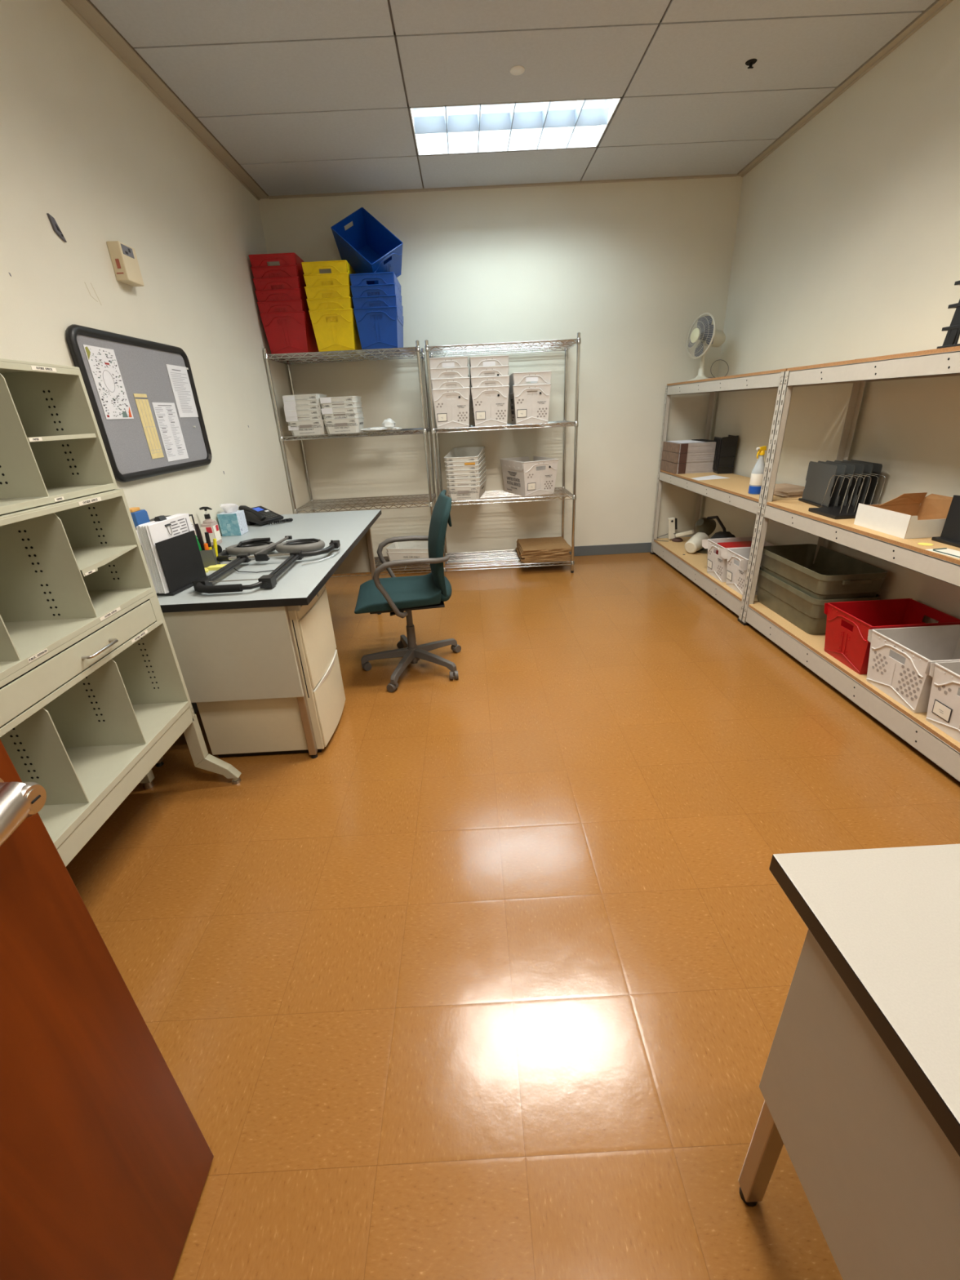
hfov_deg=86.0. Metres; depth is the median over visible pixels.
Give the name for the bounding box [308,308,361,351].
tote
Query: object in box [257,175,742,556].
wall
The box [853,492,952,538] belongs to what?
carton
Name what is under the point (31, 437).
shelf
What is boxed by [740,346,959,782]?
rack
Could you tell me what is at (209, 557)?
pen cup
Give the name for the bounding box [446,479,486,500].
tray
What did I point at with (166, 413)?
paper notice
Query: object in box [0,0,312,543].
wall
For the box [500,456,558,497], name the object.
tote
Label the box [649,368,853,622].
rack
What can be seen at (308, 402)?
tray
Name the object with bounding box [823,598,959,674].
tote
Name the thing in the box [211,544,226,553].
tape dispenser
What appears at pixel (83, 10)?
trim
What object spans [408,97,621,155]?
ceiling light
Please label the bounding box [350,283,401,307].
tote
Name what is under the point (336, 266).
tote
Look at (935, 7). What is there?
trim
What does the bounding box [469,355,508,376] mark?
tote
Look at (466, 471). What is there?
tray
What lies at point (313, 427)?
tray
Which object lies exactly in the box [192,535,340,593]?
cart
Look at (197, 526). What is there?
marker
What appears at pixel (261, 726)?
pedestal
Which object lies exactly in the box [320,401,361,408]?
tray
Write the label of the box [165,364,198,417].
paper notice
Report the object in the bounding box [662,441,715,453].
bundle
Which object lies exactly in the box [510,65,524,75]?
sprinkler cover
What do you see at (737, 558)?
tote
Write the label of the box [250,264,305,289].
tote
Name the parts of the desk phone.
coiled cord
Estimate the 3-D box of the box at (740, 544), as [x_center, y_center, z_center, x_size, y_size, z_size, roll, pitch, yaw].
[1.941,-0.603,3.890,0.255,0.242,0.170,-3,24,0]
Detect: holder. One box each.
[712,435,738,474]
[931,494,959,547]
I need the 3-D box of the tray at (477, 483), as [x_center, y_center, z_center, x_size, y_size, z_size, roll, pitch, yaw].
[-0.112,-1.405,4.665,0.296,0.127,0.507,1,25,8]
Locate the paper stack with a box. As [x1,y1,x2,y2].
[136,513,192,593]
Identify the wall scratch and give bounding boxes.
[84,283,101,304]
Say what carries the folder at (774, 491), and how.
on the folder at (777, 494)
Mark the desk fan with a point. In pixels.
(704, 331)
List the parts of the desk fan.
blade, stem, power cord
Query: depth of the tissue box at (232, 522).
3.10 m
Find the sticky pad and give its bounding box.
[206,564,226,570]
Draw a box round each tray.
[282,393,326,401]
[283,399,321,408]
[283,404,320,411]
[284,408,322,417]
[285,414,324,423]
[288,419,327,435]
[319,395,361,405]
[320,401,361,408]
[320,406,362,417]
[321,412,363,419]
[323,417,364,434]
[386,541,428,552]
[386,545,444,561]
[444,446,484,462]
[444,451,485,466]
[444,456,485,470]
[444,460,485,477]
[445,465,486,478]
[446,470,486,485]
[446,474,486,487]
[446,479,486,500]
[937,280,959,348]
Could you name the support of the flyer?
attached to the notice board
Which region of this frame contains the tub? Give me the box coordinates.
[756,543,887,635]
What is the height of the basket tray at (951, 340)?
0.227 m
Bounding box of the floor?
[66,552,959,1279]
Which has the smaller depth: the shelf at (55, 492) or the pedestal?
the shelf at (55, 492)
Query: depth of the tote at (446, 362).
4.03 m
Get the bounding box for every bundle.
[660,459,713,474]
[661,450,715,463]
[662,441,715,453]
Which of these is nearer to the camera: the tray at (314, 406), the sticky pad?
the sticky pad
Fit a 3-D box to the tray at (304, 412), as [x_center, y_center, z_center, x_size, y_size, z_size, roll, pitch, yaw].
[-1.427,-1.848,4.278,0.296,0.113,0.286,-3,24,0]
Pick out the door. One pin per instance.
(105, 1162)
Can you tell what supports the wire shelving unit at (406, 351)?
on the floor
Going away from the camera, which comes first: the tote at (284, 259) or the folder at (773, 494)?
the folder at (773, 494)
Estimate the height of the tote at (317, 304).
0.273 m
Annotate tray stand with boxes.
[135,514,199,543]
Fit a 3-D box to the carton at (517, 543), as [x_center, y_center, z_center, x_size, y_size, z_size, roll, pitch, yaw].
[0.598,-0.892,4.876,0.463,0.016,0.480,-3,24,0]
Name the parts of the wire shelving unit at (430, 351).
post, post, wire shelf, wire shelf, wire shelf, wire shelf, post, post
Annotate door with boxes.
[0,739,213,1279]
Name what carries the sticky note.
on the rack at (942, 749)
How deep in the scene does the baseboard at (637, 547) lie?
5.22 m
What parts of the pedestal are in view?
drawer, drawer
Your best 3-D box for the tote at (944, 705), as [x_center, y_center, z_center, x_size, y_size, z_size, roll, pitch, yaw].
[2.028,0.261,1.945,0.453,0.258,0.333,-3,24,0]
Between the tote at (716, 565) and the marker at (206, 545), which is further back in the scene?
the tote at (716, 565)
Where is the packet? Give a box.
[128,506,150,528]
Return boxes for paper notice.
[151,402,188,462]
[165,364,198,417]
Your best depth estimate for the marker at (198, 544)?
2.41 m
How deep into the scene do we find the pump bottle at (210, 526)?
2.87 m
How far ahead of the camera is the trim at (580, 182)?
4.00 m
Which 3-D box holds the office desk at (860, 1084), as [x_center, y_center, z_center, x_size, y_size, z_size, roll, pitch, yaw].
[0.852,0.843,0.514,0.763,0.775,0.925,-3,24,0]
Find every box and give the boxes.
[217,503,248,536]
[715,541,751,555]
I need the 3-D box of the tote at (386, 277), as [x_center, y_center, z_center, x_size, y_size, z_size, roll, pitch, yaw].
[-0.797,-2.665,4.047,0.330,0.273,0.477,-3,24,0]
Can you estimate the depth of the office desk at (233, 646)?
2.13 m
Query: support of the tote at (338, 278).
on the tote at (339, 291)
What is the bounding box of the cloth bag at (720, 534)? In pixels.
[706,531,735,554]
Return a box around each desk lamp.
[654,517,709,553]
[695,515,726,553]
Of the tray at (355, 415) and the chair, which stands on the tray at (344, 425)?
the tray at (355, 415)
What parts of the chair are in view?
leg, seat, leg, leg, armrest, armrest, leg, leg, backrest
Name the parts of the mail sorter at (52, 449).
panel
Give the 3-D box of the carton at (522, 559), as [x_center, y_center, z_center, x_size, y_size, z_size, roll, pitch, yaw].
[0.589,-0.830,4.903,0.462,0.016,0.484,-3,24,0]
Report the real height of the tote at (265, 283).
0.273 m
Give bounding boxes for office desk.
[155,509,381,767]
[738,844,959,1279]
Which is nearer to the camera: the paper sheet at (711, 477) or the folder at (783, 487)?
the folder at (783, 487)
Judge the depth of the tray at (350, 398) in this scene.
4.11 m
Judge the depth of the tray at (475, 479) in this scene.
4.41 m
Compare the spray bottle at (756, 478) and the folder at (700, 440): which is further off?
the folder at (700, 440)
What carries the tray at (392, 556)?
on the wire shelving unit at (406, 351)
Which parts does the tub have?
storage tub, handle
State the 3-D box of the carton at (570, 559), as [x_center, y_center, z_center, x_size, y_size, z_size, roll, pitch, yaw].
[0.606,-0.816,4.911,0.451,0.016,0.484,-3,24,0]
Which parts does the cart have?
elastic cord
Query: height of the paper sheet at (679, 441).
0.001 m
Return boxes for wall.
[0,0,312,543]
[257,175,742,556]
[700,0,959,623]
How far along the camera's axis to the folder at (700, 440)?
4.54 m
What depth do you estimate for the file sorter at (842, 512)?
2.69 m
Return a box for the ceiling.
[88,0,936,195]
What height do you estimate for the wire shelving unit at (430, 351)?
1.911 m
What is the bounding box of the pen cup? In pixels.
[200,546,220,568]
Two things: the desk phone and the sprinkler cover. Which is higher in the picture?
the sprinkler cover
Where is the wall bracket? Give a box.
[46,213,66,242]
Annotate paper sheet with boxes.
[666,440,705,443]
[692,475,729,479]
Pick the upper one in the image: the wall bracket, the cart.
the wall bracket
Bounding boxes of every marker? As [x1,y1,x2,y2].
[194,523,204,550]
[195,534,201,551]
[203,542,208,550]
[204,532,212,550]
[213,538,218,562]
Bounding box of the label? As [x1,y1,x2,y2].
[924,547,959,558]
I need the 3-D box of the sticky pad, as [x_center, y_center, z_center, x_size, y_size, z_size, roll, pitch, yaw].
[-1.241,-0.344,2.434,0.076,0.014,0.052,-2,24,2]
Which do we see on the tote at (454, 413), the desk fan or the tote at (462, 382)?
the tote at (462, 382)
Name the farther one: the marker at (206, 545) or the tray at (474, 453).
the tray at (474, 453)
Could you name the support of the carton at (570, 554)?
on the carton at (522, 559)
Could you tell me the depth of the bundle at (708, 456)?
4.45 m
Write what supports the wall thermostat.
attached to the wall at (85, 144)
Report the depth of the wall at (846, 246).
2.90 m
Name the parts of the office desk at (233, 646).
leg, panel, rail, leg, panel, leg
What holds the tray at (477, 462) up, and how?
on the tray at (462, 467)
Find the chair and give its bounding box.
[354,489,461,692]
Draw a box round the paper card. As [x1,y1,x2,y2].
[133,393,164,458]
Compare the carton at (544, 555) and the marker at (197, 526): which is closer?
the marker at (197, 526)
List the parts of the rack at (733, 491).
post, post, post, post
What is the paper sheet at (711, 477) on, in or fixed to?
on the rack at (733, 491)
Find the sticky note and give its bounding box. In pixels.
[917,542,933,546]
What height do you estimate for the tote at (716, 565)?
0.265 m
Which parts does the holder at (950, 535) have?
plate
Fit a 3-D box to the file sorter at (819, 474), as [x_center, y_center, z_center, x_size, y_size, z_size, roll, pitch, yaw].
[2.050,-0.891,2.931,0.265,0.228,0.310,-1,24,4]
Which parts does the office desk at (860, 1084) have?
leg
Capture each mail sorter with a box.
[0,358,117,515]
[0,488,241,866]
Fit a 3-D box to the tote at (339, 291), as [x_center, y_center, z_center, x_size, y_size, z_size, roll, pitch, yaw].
[-1.131,-2.583,4.063,0.330,0.273,0.477,-3,24,0]
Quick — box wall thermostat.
[106,240,144,286]
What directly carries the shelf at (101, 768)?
attached to the mail sorter at (94, 693)
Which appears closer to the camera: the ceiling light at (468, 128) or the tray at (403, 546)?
the ceiling light at (468, 128)
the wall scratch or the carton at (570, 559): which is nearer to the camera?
the wall scratch
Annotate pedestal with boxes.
[195,583,345,757]
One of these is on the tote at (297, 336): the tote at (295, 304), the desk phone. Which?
the tote at (295, 304)
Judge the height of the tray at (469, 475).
0.134 m
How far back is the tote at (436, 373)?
4.06 m
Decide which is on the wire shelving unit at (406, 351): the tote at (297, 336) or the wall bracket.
the tote at (297, 336)
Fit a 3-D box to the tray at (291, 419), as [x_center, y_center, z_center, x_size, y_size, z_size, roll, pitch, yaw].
[-1.426,-1.815,4.296,0.296,0.113,0.286,-3,24,0]
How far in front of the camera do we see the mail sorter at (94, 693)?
1.59 m
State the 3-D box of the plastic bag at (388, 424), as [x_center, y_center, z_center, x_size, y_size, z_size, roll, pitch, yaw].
[-0.840,-1.808,4.325,0.359,0.096,0.126,-7,24,-9]
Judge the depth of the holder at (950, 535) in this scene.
2.11 m
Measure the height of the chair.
1.006 m
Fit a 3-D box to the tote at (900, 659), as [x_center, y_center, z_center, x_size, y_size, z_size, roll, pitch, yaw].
[2.015,0.123,2.256,0.453,0.258,0.333,-3,24,0]
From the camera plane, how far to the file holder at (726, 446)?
4.33 m
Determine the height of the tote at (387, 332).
0.273 m
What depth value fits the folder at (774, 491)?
3.22 m
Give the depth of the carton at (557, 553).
4.67 m
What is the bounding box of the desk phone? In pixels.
[239,505,293,525]
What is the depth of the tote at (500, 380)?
4.09 m
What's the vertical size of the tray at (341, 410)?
0.114 m
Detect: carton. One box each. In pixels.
[515,547,570,561]
[516,540,571,554]
[516,543,568,555]
[516,544,568,557]
[517,536,571,552]
[523,552,571,559]
[523,558,571,563]
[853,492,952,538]
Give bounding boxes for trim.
[61,0,268,199]
[267,173,737,199]
[737,0,953,177]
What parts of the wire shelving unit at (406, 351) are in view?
post, post, wire shelf, wire shelf, wire shelf, wire shelf, post, post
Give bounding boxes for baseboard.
[191,702,198,713]
[374,542,651,566]
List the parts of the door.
handle lever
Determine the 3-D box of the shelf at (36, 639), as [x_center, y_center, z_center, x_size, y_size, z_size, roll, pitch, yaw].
[-1.324,0.126,1.173,0.346,0.017,1.461,-3,24,0]
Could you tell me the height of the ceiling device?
0.027 m
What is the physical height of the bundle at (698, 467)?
0.086 m
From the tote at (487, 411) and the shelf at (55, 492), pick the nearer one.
the shelf at (55, 492)
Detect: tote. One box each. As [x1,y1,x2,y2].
[248,252,304,277]
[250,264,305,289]
[253,275,306,301]
[254,288,307,311]
[257,299,309,324]
[259,311,319,354]
[301,260,355,285]
[303,272,351,297]
[304,284,352,322]
[306,296,354,322]
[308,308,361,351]
[330,207,402,284]
[349,271,400,296]
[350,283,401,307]
[351,294,403,319]
[353,306,403,349]
[429,355,467,377]
[430,366,468,388]
[431,377,470,399]
[431,387,470,428]
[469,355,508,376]
[469,364,508,386]
[470,375,509,397]
[470,385,509,426]
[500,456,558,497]
[508,383,551,424]
[509,370,551,395]
[702,536,773,582]
[720,547,760,595]
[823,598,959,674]
[866,624,959,712]
[925,661,959,742]
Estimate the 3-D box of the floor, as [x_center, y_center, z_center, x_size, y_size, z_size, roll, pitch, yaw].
[0.398,0.635,2.053,4.000,0.060,7.210,-3,24,0]
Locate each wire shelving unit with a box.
[262,340,436,577]
[424,332,581,576]
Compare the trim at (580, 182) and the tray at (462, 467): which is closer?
the trim at (580, 182)
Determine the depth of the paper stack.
2.04 m
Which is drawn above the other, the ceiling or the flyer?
the ceiling
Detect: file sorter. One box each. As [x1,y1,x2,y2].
[141,530,208,595]
[798,459,882,507]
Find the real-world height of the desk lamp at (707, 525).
0.331 m
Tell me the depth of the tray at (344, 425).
4.20 m
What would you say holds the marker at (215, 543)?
in the pen cup
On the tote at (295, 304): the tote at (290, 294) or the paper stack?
the tote at (290, 294)
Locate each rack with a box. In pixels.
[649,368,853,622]
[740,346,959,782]
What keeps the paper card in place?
attached to the notice board
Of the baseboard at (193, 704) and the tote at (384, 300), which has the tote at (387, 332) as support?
the tote at (384, 300)
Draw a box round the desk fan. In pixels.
[685,312,728,381]
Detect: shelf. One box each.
[0,483,115,515]
[0,587,153,680]
[26,433,96,442]
[37,701,190,848]
[71,544,137,576]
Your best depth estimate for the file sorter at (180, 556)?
2.13 m
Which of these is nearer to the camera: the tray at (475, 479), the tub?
the tub
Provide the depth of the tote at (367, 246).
3.92 m
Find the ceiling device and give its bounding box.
[745,58,756,68]
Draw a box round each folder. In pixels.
[691,439,715,441]
[773,483,804,493]
[773,490,803,494]
[773,491,803,495]
[773,493,802,496]
[773,493,802,497]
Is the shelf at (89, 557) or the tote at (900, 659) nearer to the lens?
the shelf at (89, 557)
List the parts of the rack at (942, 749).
post, post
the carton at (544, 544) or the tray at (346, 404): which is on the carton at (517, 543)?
the carton at (544, 544)
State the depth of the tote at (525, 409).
4.19 m
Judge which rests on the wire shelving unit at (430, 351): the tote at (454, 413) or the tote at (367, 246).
the tote at (454, 413)
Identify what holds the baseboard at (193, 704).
attached to the wall at (85, 144)
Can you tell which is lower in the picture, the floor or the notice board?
the floor
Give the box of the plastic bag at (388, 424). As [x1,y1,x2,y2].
[360,417,401,431]
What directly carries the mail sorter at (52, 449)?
on the mail sorter at (94, 693)
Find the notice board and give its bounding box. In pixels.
[65,324,212,482]
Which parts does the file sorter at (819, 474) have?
divider plate, divider plate, divider plate, divider plate, divider plate, divider plate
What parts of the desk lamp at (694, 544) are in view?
power cord, upright arm, clamp plate, arm, lamp shade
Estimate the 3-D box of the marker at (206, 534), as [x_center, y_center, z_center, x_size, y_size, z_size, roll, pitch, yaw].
[-1.283,-0.431,2.445,0.025,0.161,0.019,-3,24,0]
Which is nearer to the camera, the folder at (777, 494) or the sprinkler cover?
the sprinkler cover
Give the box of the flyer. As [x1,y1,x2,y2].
[83,344,133,419]
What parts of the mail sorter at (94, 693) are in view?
panel, rail, drawer, rail, handle, panel, leg, leg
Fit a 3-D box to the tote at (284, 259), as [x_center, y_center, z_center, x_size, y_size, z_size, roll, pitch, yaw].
[-1.507,-2.762,3.988,0.338,0.273,0.477,-3,24,-1]
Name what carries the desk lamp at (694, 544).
on the rack at (733, 491)
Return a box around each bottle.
[199,506,222,546]
[747,445,766,494]
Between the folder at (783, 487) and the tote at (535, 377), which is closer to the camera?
the folder at (783, 487)
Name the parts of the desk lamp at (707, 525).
lamp shade, arm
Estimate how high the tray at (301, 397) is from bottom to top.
0.113 m
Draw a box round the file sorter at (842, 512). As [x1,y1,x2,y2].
[808,473,885,519]

